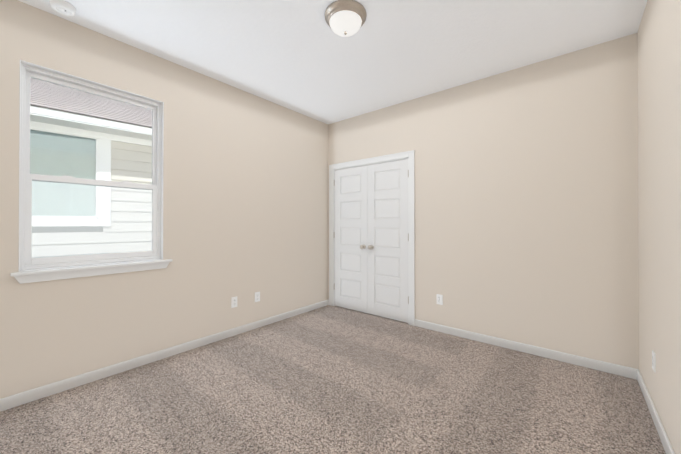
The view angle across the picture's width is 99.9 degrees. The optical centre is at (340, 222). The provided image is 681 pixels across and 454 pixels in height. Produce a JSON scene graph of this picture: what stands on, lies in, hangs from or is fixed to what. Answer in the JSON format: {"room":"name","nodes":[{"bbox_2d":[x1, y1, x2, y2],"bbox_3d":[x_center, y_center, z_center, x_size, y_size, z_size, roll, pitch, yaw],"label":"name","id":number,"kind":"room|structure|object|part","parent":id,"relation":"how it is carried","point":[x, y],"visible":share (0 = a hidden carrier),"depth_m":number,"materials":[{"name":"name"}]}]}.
{"room":"empty bedroom","nodes":[
{"label":"empty bedroom","id":0,"kind":"room"},
{"bbox_2d":[0,0,327,398],"bbox_3d":[-1.399,-0.130,2.995,0.140,2.740,3.917,0,0,40],"label":"wall","id":1,"kind":"structure","parent":0,"point":[245,196],"depth_m":2.73,"materials":[{"name":"beige paint"}]},
{"bbox_2d":[10,60,172,283],"bbox_3d":[-1.926,-0.346,2.319,0.185,1.521,0.978,0,0,40],"label":"window","id":2,"kind":"structure","parent":1,"relation":"in","point":[28,264],"depth_m":2.25,"materials":[{"name":"white plastic"}]},
{"bbox_3d":[-1.985,-0.688,2.353,0.025,0.776,0.820,0,0,40],"label":"sash","id":3,"kind":"part","parent":2,"relation":"part of","materials":[{"name":"white plastic"}]},
{"bbox_3d":[-1.963,-0.029,2.332,0.032,0.659,0.820,0,0,40],"label":"sash","id":4,"kind":"part","parent":2,"relation":"part of","materials":[{"name":"white plastic"}]},
{"bbox_3d":[-1.974,-0.398,2.342,0.033,1.317,0.780,0,0,40],"label":"glass","id":5,"kind":"part","parent":2,"relation":"part of","materials":[{"name":"clear glass"}]},
{"bbox_2d":[0,300,327,411],"bbox_3d":[-1.340,1.199,2.939,0.013,0.083,3.637,0,0,40],"label":"baseboard","id":6,"kind":"structure","parent":1,"relation":"attached to","point":[18,399],"depth_m":2.42,"materials":[{"name":"white wood"}]},
{"bbox_2d":[231,296,236,307],"bbox_3d":[-1.167,0.875,3.153,0.008,0.114,0.070,0,0,40],"label":"electrical outlet","id":7,"kind":"object","parent":1,"relation":"attached to","point":[233,302],"visible":1,"depth_m":3.14,"materials":[{"name":"white plastic"}]},
{"bbox_2d":[255,292,259,301],"bbox_3d":[-0.980,0.876,3.380,0.008,0.114,0.070,0,0,40],"label":"electrical outlet","id":8,"kind":"object","parent":1,"relation":"attached to","point":[257,296],"visible":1,"depth_m":3.38,"materials":[{"name":"white plastic"}]},
{"bbox_2d":[18,0,646,123],"bbox_3d":[0.162,-1.564,2.200,3.569,0.120,4.667,0,0,40],"label":"ceiling","id":9,"kind":"structure","parent":0,"point":[301,57],"depth_m":2.35,"materials":[{"name":"white paint"}]},
{"bbox_2d":[49,0,75,15],"bbox_3d":[-1.924,-1.483,1.985,0.136,0.043,0.136,0,0,40],"label":"smoke detector","id":10,"kind":"object","parent":9,"relation":"attached to","point":[63,7],"visible":1,"depth_m":1.96,"materials":[{"name":"white plastic"}]},
{"bbox_2d":[325,0,366,36],"bbox_3d":[0.037,-1.433,2.078,0.304,0.143,0.304,0,0,40],"label":"flush-mount light","id":11,"kind":"object","parent":9,"relation":"attached to","point":[345,18],"visible":1,"depth_m":2.00,"materials":[{"name":"white glass"}]},
{"bbox_2d":[0,305,665,453],"bbox_3d":[0.162,1.286,2.185,3.569,0.100,4.667,0,0,40],"label":"floor","id":12,"kind":"structure","parent":0,"point":[327,379],"depth_m":1.97,"materials":[{"name":"carpet"}]},
{"bbox_2d":[328,33,638,368],"bbox_3d":[1.125,-0.128,3.360,3.289,2.740,0.140,0,0,40],"label":"wall","id":13,"kind":"structure","parent":0,"point":[526,204],"depth_m":2.71,"materials":[{"name":"beige paint"}]},
{"bbox_2d":[334,165,367,312],"bbox_3d":[0.125,0.227,4.074,0.605,2.015,0.107,0,0,40],"label":"closet door","id":14,"kind":"structure","parent":13,"relation":"in","point":[351,239],"depth_m":4.07,"materials":[{"name":"white wood"}]},
{"bbox_2d":[329,150,414,325],"bbox_3d":[0.407,0.188,3.938,1.371,2.116,0.161,0,0,40],"label":"door frame","id":15,"kind":"structure","parent":13,"relation":"attached to","point":[400,155],"depth_m":3.58,"materials":[{"name":"white wood"}]},
{"bbox_2d":[368,159,408,322],"bbox_3d":[0.594,0.225,3.687,0.605,2.015,0.107,0,0,40],"label":"closet door","id":16,"kind":"structure","parent":13,"relation":"in","point":[388,240],"depth_m":3.69,"materials":[{"name":"white wood"}]},
{"bbox_2d":[436,294,442,304],"bbox_3d":[1.127,0.875,3.258,0.070,0.114,0.008,0,0,40],"label":"electrical outlet","id":17,"kind":"object","parent":13,"relation":"attached to","point":[439,299],"visible":1,"depth_m":3.25,"materials":[{"name":"white plastic"}]},
{"bbox_2d":[415,319,638,379],"bbox_3d":[1.619,1.198,2.847,1.882,0.083,0.013,0,0,40],"label":"baseboard","id":18,"kind":"structure","parent":13,"relation":"attached to","point":[616,369],"depth_m":2.66,"materials":[{"name":"white wood"}]},
{"bbox_2d":[637,0,680,453],"bbox_3d":[1.246,-0.141,0.813,0.140,2.740,3.917,0,0,40],"label":"wall","id":19,"kind":"structure","parent":0,"point":[659,129],"depth_m":1.65,"materials":[{"name":"beige paint"}]},
{"bbox_2d":[652,350,655,371],"bbox_3d":[1.973,0.872,1.805,0.008,0.114,0.070,0,0,40],"label":"electrical outlet","id":20,"kind":"object","parent":19,"relation":"attached to","point":[653,361],"visible":1,"depth_m":1.79,"materials":[{"name":"white plastic"}]},
{"bbox_2d":[637,370,674,453],"bbox_3d":[1.183,1.188,0.849,0.013,0.083,3.624,0,0,40],"label":"baseboard","id":21,"kind":"structure","parent":19,"relation":"attached to","point":[665,441],"depth_m":1.72,"materials":[{"name":"white wood"}]},
{"label":"outside","id":22,"kind":"structure","parent":0,"visible":0},
{"bbox_2d":[30,77,151,257],"bbox_3d":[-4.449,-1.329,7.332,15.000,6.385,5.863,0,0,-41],"label":"window pane","id":23,"kind":"structure","parent":22,"point":[36,153],"depth_m":4.49,"materials":[{"name":"white"}]},
{"label":"pane","id":24,"kind":"part","parent":23,"relation":"part of","materials":[{"name":"glass"}]},
{"bbox_3d":[-2.794,-0.681,5.456,15.000,1.490,0.056,0,0,-41],"label":"trim","id":25,"kind":"part","parent":23,"relation":"part of","materials":[{"name":"white"}]}
]}

